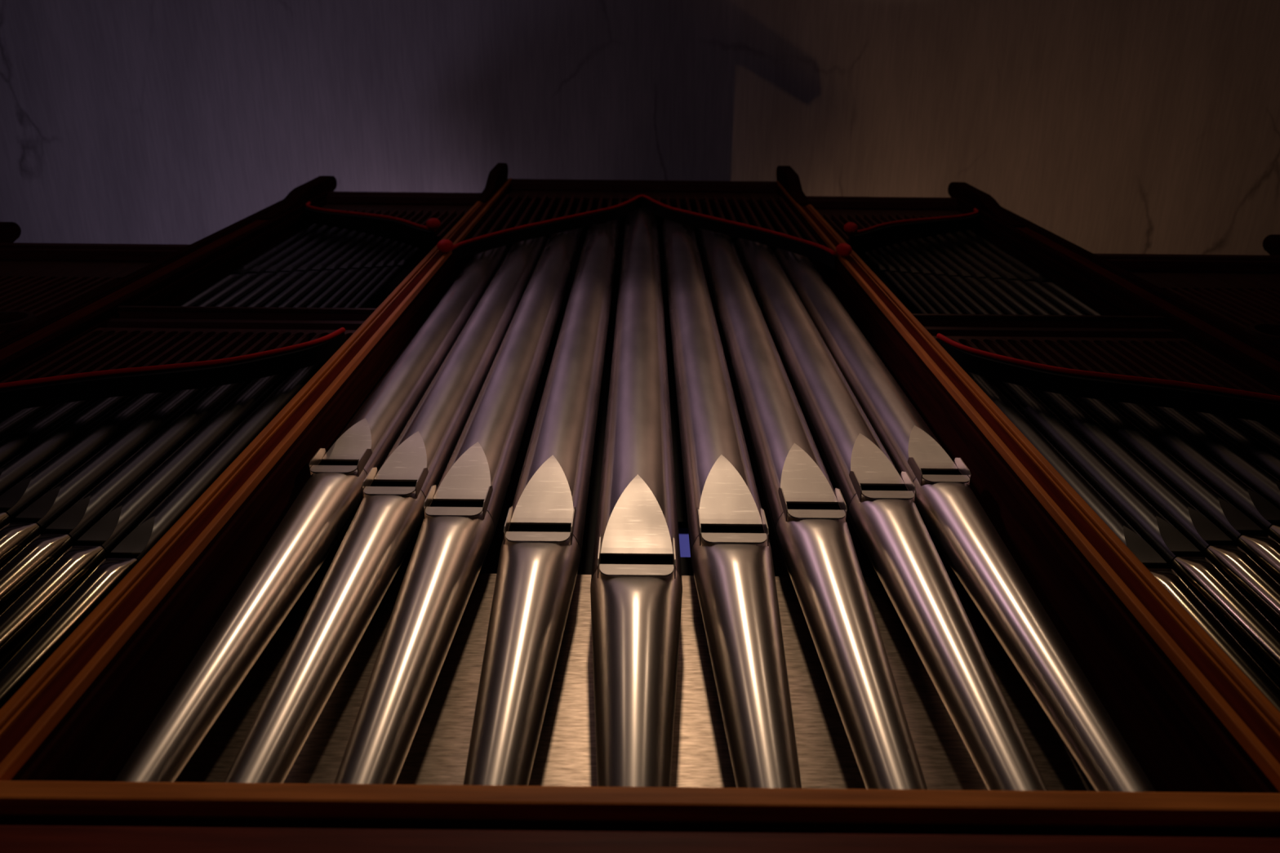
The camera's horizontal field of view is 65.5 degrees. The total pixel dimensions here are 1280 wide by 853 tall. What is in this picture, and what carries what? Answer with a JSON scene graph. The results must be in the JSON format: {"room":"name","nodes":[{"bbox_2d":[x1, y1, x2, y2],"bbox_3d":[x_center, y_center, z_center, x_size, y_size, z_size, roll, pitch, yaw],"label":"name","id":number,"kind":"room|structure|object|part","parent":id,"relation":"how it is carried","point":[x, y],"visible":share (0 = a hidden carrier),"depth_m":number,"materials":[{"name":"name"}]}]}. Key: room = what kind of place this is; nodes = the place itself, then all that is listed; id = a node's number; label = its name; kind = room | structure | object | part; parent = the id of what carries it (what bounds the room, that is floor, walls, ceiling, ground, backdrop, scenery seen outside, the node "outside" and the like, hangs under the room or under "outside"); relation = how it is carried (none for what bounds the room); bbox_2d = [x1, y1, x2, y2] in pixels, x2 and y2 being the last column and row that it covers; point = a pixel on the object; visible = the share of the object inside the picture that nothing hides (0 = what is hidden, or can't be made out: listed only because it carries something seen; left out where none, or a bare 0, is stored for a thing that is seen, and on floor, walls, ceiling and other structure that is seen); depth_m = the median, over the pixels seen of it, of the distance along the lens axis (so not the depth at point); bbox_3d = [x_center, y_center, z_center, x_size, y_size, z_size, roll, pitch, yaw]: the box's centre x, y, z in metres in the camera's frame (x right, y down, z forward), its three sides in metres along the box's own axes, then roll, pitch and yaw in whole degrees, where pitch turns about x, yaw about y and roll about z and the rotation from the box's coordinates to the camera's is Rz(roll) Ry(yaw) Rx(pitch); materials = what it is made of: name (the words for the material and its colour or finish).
{"room":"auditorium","nodes":[
{"label":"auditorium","id":0,"kind":"room"},
{"bbox_2d":[0,0,1279,255],"bbox_3d":[0.057,-5.703,5.298,14.000,0.300,11.400,1,-68,0],"label":"ceiling","id":1,"kind":"structure","parent":0,"point":[1108,126],"depth_m":6.58,"materials":[{"name":"paint"}]},
{"bbox_3d":[0.024,-2.422,-2.813,14.000,0.200,11.400,1,-68,0],"label":"floor","id":2,"kind":"structure","parent":0,"visible":0},
{"bbox_2d":[0,222,190,279],"bbox_3d":[-2.512,0.809,1.955,0.995,6.199,1.288,1,-68,0],"label":"case","id":3,"kind":"object","parent":2,"relation":"on","point":[20,260],"visible":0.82,"depth_m":4.35,"materials":[{"name":"brown wood"}]},
{"bbox_3d":[-2.423,-0.751,4.398,0.849,0.120,0.090,1,-68,0],"label":"cornice","id":4,"kind":"part","parent":3,"relation":"part of","materials":[{"name":"brown wood"}]},
{"bbox_2d":[0,175,481,670],"bbox_3d":[-1.469,0.527,2.678,1.085,7.759,1.288,1,-68,0],"label":"case","id":5,"kind":"object","parent":2,"relation":"on","point":[150,296],"visible":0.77,"depth_m":3.88,"materials":[{"name":"brown wood"}]},
{"bbox_2d":[0,404,57,441],"bbox_3d":[-1.777,0.257,2.188,0.074,2.450,0.074,1,-68,0],"label":"pipe","id":6,"kind":"object","parent":5,"relation":"on","point":[15,420],"visible":0.14,"depth_m":2.81,"materials":[{"name":"metal"}]},
{"bbox_2d":[0,398,99,466],"bbox_3d":[-1.679,0.258,2.188,0.075,2.450,0.076,1,-68,0],"label":"pipe","id":7,"kind":"object","parent":5,"relation":"on","point":[12,446],"visible":0.32,"depth_m":2.74,"materials":[{"name":"metal"}]},
{"bbox_2d":[0,394,138,495],"bbox_3d":[-1.580,0.259,2.188,0.077,2.450,0.078,1,-68,0],"label":"pipe","id":8,"kind":"object","parent":5,"relation":"on","point":[30,460],"visible":0.44,"depth_m":2.66,"materials":[{"name":"metal"}]},
{"bbox_2d":[0,391,175,529],"bbox_3d":[-1.482,0.260,2.188,0.079,2.450,0.079,1,-68,0],"label":"pipe","id":9,"kind":"object","parent":5,"relation":"on","point":[15,500],"visible":0.6,"depth_m":2.56,"materials":[{"name":"metal"}]},
{"bbox_2d":[0,386,213,568],"bbox_3d":[-1.383,0.261,2.188,0.080,2.450,0.081,1,-68,0],"label":"pipe","id":10,"kind":"object","parent":5,"relation":"on","point":[34,519],"visible":0.55,"depth_m":2.46,"materials":[{"name":"metal"}]},
{"bbox_2d":[0,379,253,615],"bbox_3d":[-1.285,0.262,2.188,0.082,2.450,0.082,1,-68,0],"label":"pipe","id":11,"kind":"object","parent":5,"relation":"on","point":[37,556],"visible":0.69,"depth_m":2.34,"materials":[{"name":"metal"}]},
{"bbox_2d":[0,370,293,668],"bbox_3d":[-1.186,0.263,2.188,0.083,2.450,0.084,1,-68,0],"label":"pipe","id":12,"kind":"object","parent":5,"relation":"on","point":[34,606],"visible":0.68,"depth_m":2.22,"materials":[{"name":"metal"}]},
{"bbox_2d":[0,360,325,709],"bbox_3d":[-1.088,0.264,2.188,0.085,2.450,0.086,1,-68,0],"label":"pipe","id":13,"kind":"object","parent":5,"relation":"on","point":[131,550],"visible":0.53,"depth_m":2.13,"materials":[{"name":"metal"}]},
{"bbox_3d":[-1.829,-0.135,2.887,0.010,6.440,0.036,1,-68,0],"label":"jamb moulding","id":14,"kind":"part","parent":5,"relation":"part of","materials":[{"name":"brown wood"}]},
{"bbox_3d":[-1.920,-0.025,2.932,0.170,6.440,0.292,1,-68,0],"label":"post","id":15,"kind":"part","parent":5,"relation":"part of","materials":[{"name":"brown wood"}]},
{"bbox_2d":[0,327,356,412],"bbox_3d":[-1.379,-0.189,2.980,0.896,0.761,0.070,1,-68,0],"label":"grille","id":16,"kind":"object","parent":5,"relation":"attached to","point":[103,362],"visible":0.98,"depth_m":3.01,"materials":[{"name":"brown wood"}]},
{"bbox_3d":[-1.375,-0.298,3.298,0.873,0.090,0.026,1,-68,0],"label":"arched rail","id":17,"kind":"part","parent":16,"relation":"part of","materials":[{"name":"brown wood"}]},
{"bbox_2d":[178,222,319,306],"bbox_3d":[-1.783,-0.700,4.498,0.063,2.048,0.064,1,-68,0],"label":"pipe","id":18,"kind":"object","parent":5,"relation":"on","point":[215,287],"visible":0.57,"depth_m":4.45,"materials":[{"name":"metal"}]},
{"bbox_2d":[196,224,329,306],"bbox_3d":[-1.714,-0.691,4.478,0.061,2.003,0.061,1,-68,0],"label":"pipe","id":19,"kind":"object","parent":5,"relation":"on","point":[226,291],"visible":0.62,"depth_m":4.45,"materials":[{"name":"metal"}]},
{"bbox_2d":[213,226,339,306],"bbox_3d":[-1.647,-0.681,4.457,0.058,1.958,0.059,1,-68,0],"label":"pipe","id":20,"kind":"object","parent":5,"relation":"on","point":[242,292],"visible":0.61,"depth_m":4.45,"materials":[{"name":"metal"}]},
{"bbox_2d":[231,228,349,306],"bbox_3d":[-1.582,-0.672,4.436,0.056,1.913,0.057,1,-68,0],"label":"pipe","id":21,"kind":"object","parent":5,"relation":"on","point":[252,296],"visible":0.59,"depth_m":4.44,"materials":[{"name":"metal"}]},
{"bbox_2d":[247,230,358,306],"bbox_3d":[-1.520,-0.663,4.415,0.054,1.868,0.054,1,-68,0],"label":"pipe","id":22,"kind":"object","parent":5,"relation":"on","point":[295,276],"visible":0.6,"depth_m":4.42,"materials":[{"name":"metal"}]},
{"bbox_2d":[263,232,367,306],"bbox_3d":[-1.460,-0.654,4.394,0.051,1.823,0.052,1,-68,0],"label":"pipe","id":23,"kind":"object","parent":5,"relation":"on","point":[308,276],"visible":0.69,"depth_m":4.41,"materials":[{"name":"metal"}]},
{"bbox_2d":[278,234,376,307],"bbox_3d":[-1.403,-0.645,4.373,0.049,1.778,0.050,1,-68,0],"label":"pipe","id":24,"kind":"object","parent":5,"relation":"on","point":[315,282],"visible":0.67,"depth_m":4.40,"materials":[{"name":"metal"}]},
{"bbox_2d":[292,236,384,307],"bbox_3d":[-1.349,-0.636,4.353,0.047,1.733,0.047,1,-68,0],"label":"pipe","id":25,"kind":"object","parent":5,"relation":"on","point":[322,286],"visible":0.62,"depth_m":4.39,"materials":[{"name":"metal"}]},
{"bbox_2d":[306,238,392,307],"bbox_3d":[-1.297,-0.627,4.332,0.044,1.688,0.045,1,-68,0],"label":"pipe","id":26,"kind":"object","parent":5,"relation":"on","point":[331,291],"visible":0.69,"depth_m":4.38,"materials":[{"name":"metal"}]},
{"bbox_2d":[319,240,399,307],"bbox_3d":[-1.247,-0.619,4.311,0.042,1.643,0.043,1,-68,0],"label":"pipe","id":27,"kind":"object","parent":5,"relation":"on","point":[333,300],"visible":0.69,"depth_m":4.37,"materials":[{"name":"metal"}]},
{"bbox_2d":[331,242,407,307],"bbox_3d":[-1.200,-0.610,4.290,0.040,1.598,0.040,1,-68,0],"label":"pipe","id":28,"kind":"object","parent":5,"relation":"on","point":[375,270],"visible":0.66,"depth_m":4.37,"materials":[{"name":"metal"}]},
{"bbox_2d":[343,244,413,307],"bbox_3d":[-1.155,-0.601,4.269,0.037,1.553,0.038,1,-68,0],"label":"pipe","id":29,"kind":"object","parent":5,"relation":"on","point":[366,291],"visible":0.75,"depth_m":4.36,"materials":[{"name":"metal"}]},
{"bbox_2d":[305,201,464,244],"bbox_3d":[-1.374,-1.077,5.108,0.897,0.810,0.120,1,-68,0],"label":"grille","id":30,"kind":"object","parent":5,"relation":"attached to","point":[426,232],"visible":0.98,"depth_m":5.16,"materials":[{"name":"brown wood"}]},
{"bbox_3d":[-0.990,-0.971,4.768,0.068,0.102,0.054,1,-68,0],"label":"knob","id":31,"kind":"part","parent":30,"relation":"part of","materials":[{"name":"red paint"}]},
{"bbox_2d":[355,247,420,307],"bbox_3d":[-1.113,-0.592,4.248,0.035,1.508,0.036,1,-68,0],"label":"pipe","id":32,"kind":"object","parent":5,"relation":"on","point":[412,254],"visible":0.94,"depth_m":4.39,"materials":[{"name":"metal"}]},
{"bbox_3d":[-1.371,-0.764,6.083,0.914,0.040,1.129,1,-68,0],"label":"roof panel","id":33,"kind":"part","parent":5,"relation":"part of","materials":[{"name":"brown wood"}]},
{"bbox_3d":[-1.365,-1.315,5.816,0.914,0.120,0.090,1,-68,0],"label":"cornice","id":34,"kind":"part","parent":5,"relation":"part of","materials":[{"name":"brown wood"}]},
{"bbox_2d":[0,162,1279,852],"bbox_3d":[0.171,0.444,2.886,2.250,8.219,1.315,1,-68,0],"label":"case","id":35,"kind":"object","parent":2,"relation":"on","point":[1206,739],"visible":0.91,"depth_m":1.74,"materials":[{"name":"brown wood"}]},
{"bbox_3d":[-0.875,-0.409,3.907,0.082,5.496,0.292,1,-68,0],"label":"post","id":36,"kind":"part","parent":35,"relation":"part of","materials":[{"name":"brown wood"}]},
{"bbox_3d":[-0.828,-0.520,3.862,0.010,5.496,0.036,1,-68,0],"label":"jamb moulding","id":37,"kind":"part","parent":35,"relation":"part of","materials":[{"name":"brown wood"}]},
{"bbox_2d":[114,245,507,782],"bbox_3d":[-0.750,-0.076,3.047,0.146,4.300,0.148,1,-68,0],"label":"pipe","id":38,"kind":"object","parent":35,"relation":"on","point":[331,498],"visible":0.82,"depth_m":2.15,"materials":[{"name":"metal"}]},
{"bbox_3d":[-0.752,0.105,2.441,0.113,0.047,0.007,1,-68,0],"label":"lip plate","id":39,"kind":"part","parent":38,"relation":"part of","materials":[{"name":"metal"}]},
{"bbox_2d":[223,235,546,783],"bbox_3d":[-0.584,-0.130,3.186,0.154,4.600,0.155,1,-68,0],"label":"pipe","id":40,"kind":"object","parent":35,"relation":"on","point":[388,517],"visible":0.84,"depth_m":2.14,"materials":[{"name":"metal"}]},
{"bbox_3d":[-0.587,0.151,2.326,0.120,0.047,0.007,1,-68,0],"label":"lip plate","id":41,"kind":"part","parent":40,"relation":"part of","materials":[{"name":"metal"}]},
{"bbox_2d":[333,216,582,784],"bbox_3d":[-0.413,-0.184,3.325,0.164,4.900,0.165,1,-68,0],"label":"pipe","id":42,"kind":"object","parent":35,"relation":"on","point":[461,515],"visible":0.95,"depth_m":2.14,"materials":[{"name":"metal"}]},
{"bbox_3d":[-0.417,0.190,2.224,0.128,0.047,0.007,1,-68,0],"label":"lip plate","id":43,"kind":"part","parent":42,"relation":"part of","materials":[{"name":"metal"}]},
{"bbox_2d":[462,218,620,786],"bbox_3d":[-0.213,-0.220,3.418,0.176,5.100,0.177,1,-68,0],"label":"pipe","id":44,"kind":"object","parent":35,"relation":"on","point":[541,548],"visible":1,"depth_m":2.10,"materials":[{"name":"metal"}]},
{"bbox_3d":[-0.217,0.234,2.110,0.137,0.047,0.007,1,-68,0],"label":"lip plate","id":45,"kind":"part","parent":44,"relation":"part of","materials":[{"name":"metal"}]},
{"bbox_2d":[590,206,682,786],"bbox_3d":[-0.001,-0.274,3.557,0.190,5.400,0.191,1,-68,0],"label":"pipe","id":46,"kind":"object","parent":35,"relation":"on","point":[636,585],"visible":0.99,"depth_m":2.08,"materials":[{"name":"metal"}]},
{"bbox_3d":[-0.007,0.286,1.977,0.148,0.047,0.007,1,-68,0],"label":"lip plate","id":47,"kind":"part","parent":46,"relation":"part of","materials":[{"name":"metal"}]},
{"bbox_3d":[0.014,-0.343,4.341,1.800,4.294,0.020,1,-68,0],"label":"panel","id":48,"kind":"part","parent":35,"relation":"part of","materials":[{"name":"brown wood"}]},
{"bbox_3d":[0.006,0.504,1.290,1.862,0.034,0.067,1,-68,0],"label":"sill rail","id":49,"kind":"part","parent":35,"relation":"part of","materials":[{"name":"orange wood"}]},
{"bbox_3d":[0.001,1.005,0.060,1.862,2.557,0.052,1,-68,0],"label":"panel","id":50,"kind":"part","parent":35,"relation":"part of","materials":[{"name":"brown wood"}]},
{"bbox_3d":[0.026,-1.518,6.354,1.822,0.120,0.090,1,-68,0],"label":"cornice","id":51,"kind":"part","parent":35,"relation":"part of","materials":[{"name":"brown wood"}]},
{"bbox_3d":[0.021,-0.975,6.639,1.922,0.080,1.129,1,-68,0],"label":"roof panel","id":52,"kind":"part","parent":35,"relation":"part of","materials":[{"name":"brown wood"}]},
{"bbox_2d":[436,193,852,269],"bbox_3d":[0.023,-1.078,5.145,1.792,1.890,0.120,1,-68,0],"label":"grille","id":53,"kind":"object","parent":35,"relation":"attached to","point":[811,249],"visible":1,"depth_m":5.17,"materials":[{"name":"brown wood"}]},
{"bbox_3d":[-0.842,-0.782,4.304,0.068,0.102,0.054,1,-68,0],"label":"knob","id":54,"kind":"part","parent":53,"relation":"part of","materials":[{"name":"red paint"}]},
{"bbox_3d":[0.882,-0.765,4.304,0.068,0.102,0.054,1,-68,0],"label":"knob","id":55,"kind":"part","parent":53,"relation":"part of","materials":[{"name":"red paint"}]},
{"bbox_2d":[662,217,801,788],"bbox_3d":[0.205,-0.216,3.418,0.178,5.100,0.179,1,-68,0],"label":"pipe","id":56,"kind":"object","parent":35,"relation":"on","point":[731,559],"visible":0.96,"depth_m":2.10,"materials":[{"name":"metal"}]},
{"bbox_3d":[0.201,0.237,2.112,0.139,0.047,0.007,1,-68,0],"label":"lip plate","id":57,"kind":"part","parent":56,"relation":"part of","materials":[{"name":"metal"}]},
{"bbox_2d":[697,227,927,790],"bbox_3d":[0.400,-0.176,3.325,0.165,4.900,0.166,1,-68,0],"label":"pipe","id":58,"kind":"object","parent":35,"relation":"on","point":[808,516],"visible":0.98,"depth_m":2.14,"materials":[{"name":"metal"}]},
{"bbox_3d":[0.396,0.197,2.227,0.128,0.047,0.007,1,-68,0],"label":"lip plate","id":59,"kind":"part","parent":58,"relation":"part of","materials":[{"name":"metal"}]},
{"bbox_2d":[736,237,1048,791],"bbox_3d":[0.584,-0.118,3.186,0.157,4.600,0.158,1,-68,0],"label":"pipe","id":60,"kind":"object","parent":35,"relation":"on","point":[882,511],"visible":0.96,"depth_m":2.16,"materials":[{"name":"metal"}]},
{"bbox_3d":[0.581,0.160,2.328,0.122,0.047,0.007,1,-68,0],"label":"lip plate","id":61,"kind":"part","parent":60,"relation":"part of","materials":[{"name":"metal"}]},
{"bbox_2d":[774,248,1155,791],"bbox_3d":[0.748,-0.061,3.047,0.146,4.300,0.148,1,-68,0],"label":"pipe","id":62,"kind":"object","parent":35,"relation":"on","point":[948,507],"visible":0.8,"depth_m":2.13,"materials":[{"name":"metal"}]},
{"bbox_3d":[0.746,0.128,2.422,0.113,0.047,0.007,1,-68,0],"label":"lip plate","id":63,"kind":"part","parent":62,"relation":"part of","materials":[{"name":"metal"}]},
{"bbox_3d":[0.862,-0.503,3.862,0.010,5.496,0.036,1,-68,0],"label":"jamb moulding","id":64,"kind":"part","parent":35,"relation":"part of","materials":[{"name":"brown wood"}]},
{"bbox_3d":[0.906,-0.391,3.907,0.080,5.496,0.292,1,-68,0],"label":"post","id":65,"kind":"part","parent":35,"relation":"part of","materials":[{"name":"brown wood"}]},
{"bbox_2d":[805,182,1279,688],"bbox_3d":[1.469,0.556,2.678,1.063,7.759,1.288,1,-68,0],"label":"case","id":66,"kind":"object","parent":2,"relation":"on","point":[1131,306],"visible":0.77,"depth_m":3.86,"materials":[{"name":"brown wood"}]},
{"bbox_3d":[1.402,-1.287,5.816,0.892,0.120,0.090,1,-68,0],"label":"cornice","id":67,"kind":"part","parent":66,"relation":"part of","materials":[{"name":"brown wood"}]},
{"bbox_3d":[1.396,-0.736,6.083,0.892,0.040,1.129,1,-68,0],"label":"roof panel","id":68,"kind":"part","parent":66,"relation":"part of","materials":[{"name":"brown wood"}]},
{"bbox_2d":[863,251,927,313],"bbox_3d":[1.124,-0.570,4.248,0.035,1.508,0.036,1,-68,0],"label":"pipe","id":69,"kind":"object","parent":66,"relation":"on","point":[868,257],"visible":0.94,"depth_m":4.39,"materials":[{"name":"metal"}]},
{"bbox_2d":[823,208,978,248],"bbox_3d":[1.406,-1.049,5.108,0.876,0.810,0.120,1,-68,0],"label":"grille","id":70,"kind":"object","parent":66,"relation":"attached to","point":[891,226],"visible":1,"depth_m":5.16,"materials":[{"name":"brown wood"}]},
{"bbox_3d":[1.010,-0.951,4.768,0.068,0.102,0.054,1,-68,0],"label":"knob","id":71,"kind":"part","parent":70,"relation":"part of","materials":[{"name":"red paint"}]},
{"bbox_2d":[870,249,938,313],"bbox_3d":[1.167,-0.578,4.269,0.037,1.553,0.038,1,-68,0],"label":"pipe","id":72,"kind":"object","parent":66,"relation":"on","point":[910,290],"visible":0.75,"depth_m":4.35,"materials":[{"name":"metal"}]},
{"bbox_2d":[876,247,951,314],"bbox_3d":[1.212,-0.586,4.290,0.040,1.598,0.040,1,-68,0],"label":"pipe","id":73,"kind":"object","parent":66,"relation":"on","point":[901,270],"visible":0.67,"depth_m":4.37,"materials":[{"name":"metal"}]},
{"bbox_2d":[884,245,963,314],"bbox_3d":[1.259,-0.594,4.311,0.042,1.643,0.043,1,-68,0],"label":"pipe","id":74,"kind":"object","parent":66,"relation":"on","point":[913,272],"visible":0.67,"depth_m":4.37,"materials":[{"name":"metal"}]},
{"bbox_2d":[891,243,976,314],"bbox_3d":[1.309,-0.602,4.332,0.044,1.688,0.045,1,-68,0],"label":"pipe","id":75,"kind":"object","parent":66,"relation":"on","point":[953,299],"visible":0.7,"depth_m":4.38,"materials":[{"name":"metal"}]},
{"bbox_2d":[899,241,989,314],"bbox_3d":[1.361,-0.609,4.353,0.047,1.733,0.047,1,-68,0],"label":"pipe","id":76,"kind":"object","parent":66,"relation":"on","point":[956,290],"visible":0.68,"depth_m":4.39,"materials":[{"name":"metal"}]},
{"bbox_2d":[907,240,1004,314],"bbox_3d":[1.416,-0.617,4.373,0.049,1.778,0.050,1,-68,0],"label":"pipe","id":77,"kind":"object","parent":66,"relation":"on","point":[958,281],"visible":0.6,"depth_m":4.40,"materials":[{"name":"metal"}]},
{"bbox_2d":[915,238,1018,314],"bbox_3d":[1.473,-0.625,4.394,0.051,1.823,0.052,1,-68,0],"label":"pipe","id":78,"kind":"object","parent":66,"relation":"on","point":[975,284],"visible":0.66,"depth_m":4.41,"materials":[{"name":"metal"}]},
{"bbox_2d":[924,235,1035,315],"bbox_3d":[1.533,-0.633,4.415,0.054,1.868,0.054,1,-68,0],"label":"pipe","id":79,"kind":"object","parent":66,"relation":"on","point":[1019,308],"visible":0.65,"depth_m":4.42,"materials":[{"name":"metal"}]},
{"bbox_2d":[933,234,1051,315],"bbox_3d":[1.595,-0.641,4.436,0.056,1.913,0.057,1,-68,0],"label":"pipe","id":80,"kind":"object","parent":66,"relation":"on","point":[1031,305],"visible":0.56,"depth_m":4.44,"materials":[{"name":"metal"}]},
{"bbox_2d":[943,232,1067,315],"bbox_3d":[1.660,-0.649,4.457,0.058,1.958,0.059,1,-68,0],"label":"pipe","id":81,"kind":"object","parent":66,"relation":"on","point":[1042,301],"visible":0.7,"depth_m":4.45,"materials":[{"name":"metal"}]},
{"bbox_2d":[954,231,1085,315],"bbox_3d":[1.727,-0.656,4.478,0.061,2.003,0.061,1,-68,0],"label":"pipe","id":82,"kind":"object","parent":66,"relation":"on","point":[1052,297],"visible":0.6,"depth_m":4.45,"materials":[{"name":"metal"}]},
{"bbox_2d":[964,229,1103,315],"bbox_3d":[1.797,-0.664,4.498,0.063,2.048,0.064,1,-68,0],"label":"pipe","id":83,"kind":"object","parent":66,"relation":"on","point":[1068,296],"visible":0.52,"depth_m":4.46,"materials":[{"name":"metal"}]},
{"bbox_2d":[932,333,1279,424],"bbox_3d":[1.394,-0.162,2.980,0.875,0.761,0.070,1,-68,0],"label":"grille","id":84,"kind":"object","parent":66,"relation":"attached to","point":[1176,373],"visible":0.95,"depth_m":3.00,"materials":[{"name":"brown wood"}]},
{"bbox_3d":[1.391,-0.271,3.298,0.852,0.090,0.026,1,-68,0],"label":"arched rail","id":85,"kind":"part","parent":84,"relation":"part of","materials":[{"name":"brown wood"}]},
{"bbox_3d":[1.920,0.013,2.932,0.170,6.440,0.292,1,-68,0],"label":"post","id":86,"kind":"part","parent":66,"relation":"part of","materials":[{"name":"brown wood"}]},
{"bbox_3d":[1.831,-0.099,2.887,0.010,6.440,0.036,1,-68,0],"label":"jamb moulding","id":87,"kind":"part","parent":66,"relation":"part of","materials":[{"name":"brown wood"}]},
{"bbox_2d":[964,370,1279,711],"bbox_3d":[1.082,0.285,2.188,0.085,2.450,0.086,1,-68,0],"label":"pipe","id":88,"kind":"object","parent":66,"relation":"on","point":[1142,550],"visible":0.41,"depth_m":2.15,"materials":[{"name":"metal"}]},
{"bbox_2d":[986,377,1279,685],"bbox_3d":[1.181,0.286,2.188,0.083,2.450,0.084,1,-68,0],"label":"pipe","id":89,"kind":"object","parent":66,"relation":"on","point":[1240,617],"visible":0.7,"depth_m":2.21,"materials":[{"name":"metal"}]},
{"bbox_2d":[1026,386,1279,631],"bbox_3d":[1.279,0.287,2.188,0.082,2.450,0.082,1,-68,0],"label":"pipe","id":90,"kind":"object","parent":66,"relation":"on","point":[1261,589],"visible":0.67,"depth_m":2.33,"materials":[{"name":"metal"}]},
{"bbox_2d":[1066,395,1279,584],"bbox_3d":[1.378,0.288,2.188,0.080,2.450,0.081,1,-68,0],"label":"pipe","id":91,"kind":"object","parent":66,"relation":"on","point":[1264,550],"visible":0.62,"depth_m":2.45,"materials":[{"name":"metal"}]},
{"bbox_2d":[1104,400,1279,543],"bbox_3d":[1.476,0.289,2.188,0.079,2.450,0.079,1,-68,0],"label":"pipe","id":92,"kind":"object","parent":66,"relation":"on","point":[1260,511],"visible":0.55,"depth_m":2.56,"materials":[{"name":"metal"}]},
{"bbox_2d":[1142,404,1279,510],"bbox_3d":[1.575,0.290,2.188,0.077,2.450,0.078,1,-68,0],"label":"pipe","id":93,"kind":"object","parent":66,"relation":"on","point":[1247,471],"visible":0.38,"depth_m":2.66,"materials":[{"name":"metal"}]},
{"bbox_2d":[1180,408,1279,480],"bbox_3d":[1.673,0.291,2.188,0.075,2.450,0.076,1,-68,0],"label":"pipe","id":94,"kind":"object","parent":66,"relation":"on","point":[1239,439],"visible":0.32,"depth_m":2.74,"materials":[{"name":"metal"}]},
{"bbox_2d":[1222,415,1279,454],"bbox_3d":[1.772,0.292,2.188,0.074,2.450,0.074,1,-68,0],"label":"pipe","id":95,"kind":"object","parent":66,"relation":"on","point":[1263,432],"visible":0.13,"depth_m":2.81,"materials":[{"name":"metal"}]},
{"bbox_2d":[1093,234,1279,291],"bbox_3d":[2.495,0.859,1.955,0.995,6.199,1.288,1,-68,0],"label":"case","id":96,"kind":"object","parent":2,"relation":"on","point":[1173,271],"visible":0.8,"depth_m":4.35,"materials":[{"name":"brown wood"}]},
{"bbox_3d":[2.438,-0.703,4.398,0.849,0.120,0.090,1,-68,0],"label":"cornice","id":97,"kind":"part","parent":96,"relation":"part of","materials":[{"name":"brown wood"}]},
{"bbox_3d":[-0.011,1.138,3.319,14.000,8.500,0.200,1,-68,0],"label":"wall","id":98,"kind":"structure","parent":0,"visible":0},
{"bbox_2d":[678,528,690,557],"bbox_3d":[0.189,0.577,4.580,0.150,0.380,0.100,1,-68,0],"label":"window","id":99,"kind":"structure","parent":98,"relation":"in","point":[684,543],"depth_m":4.66,"materials":[{"name":"blue glass"}]}
]}

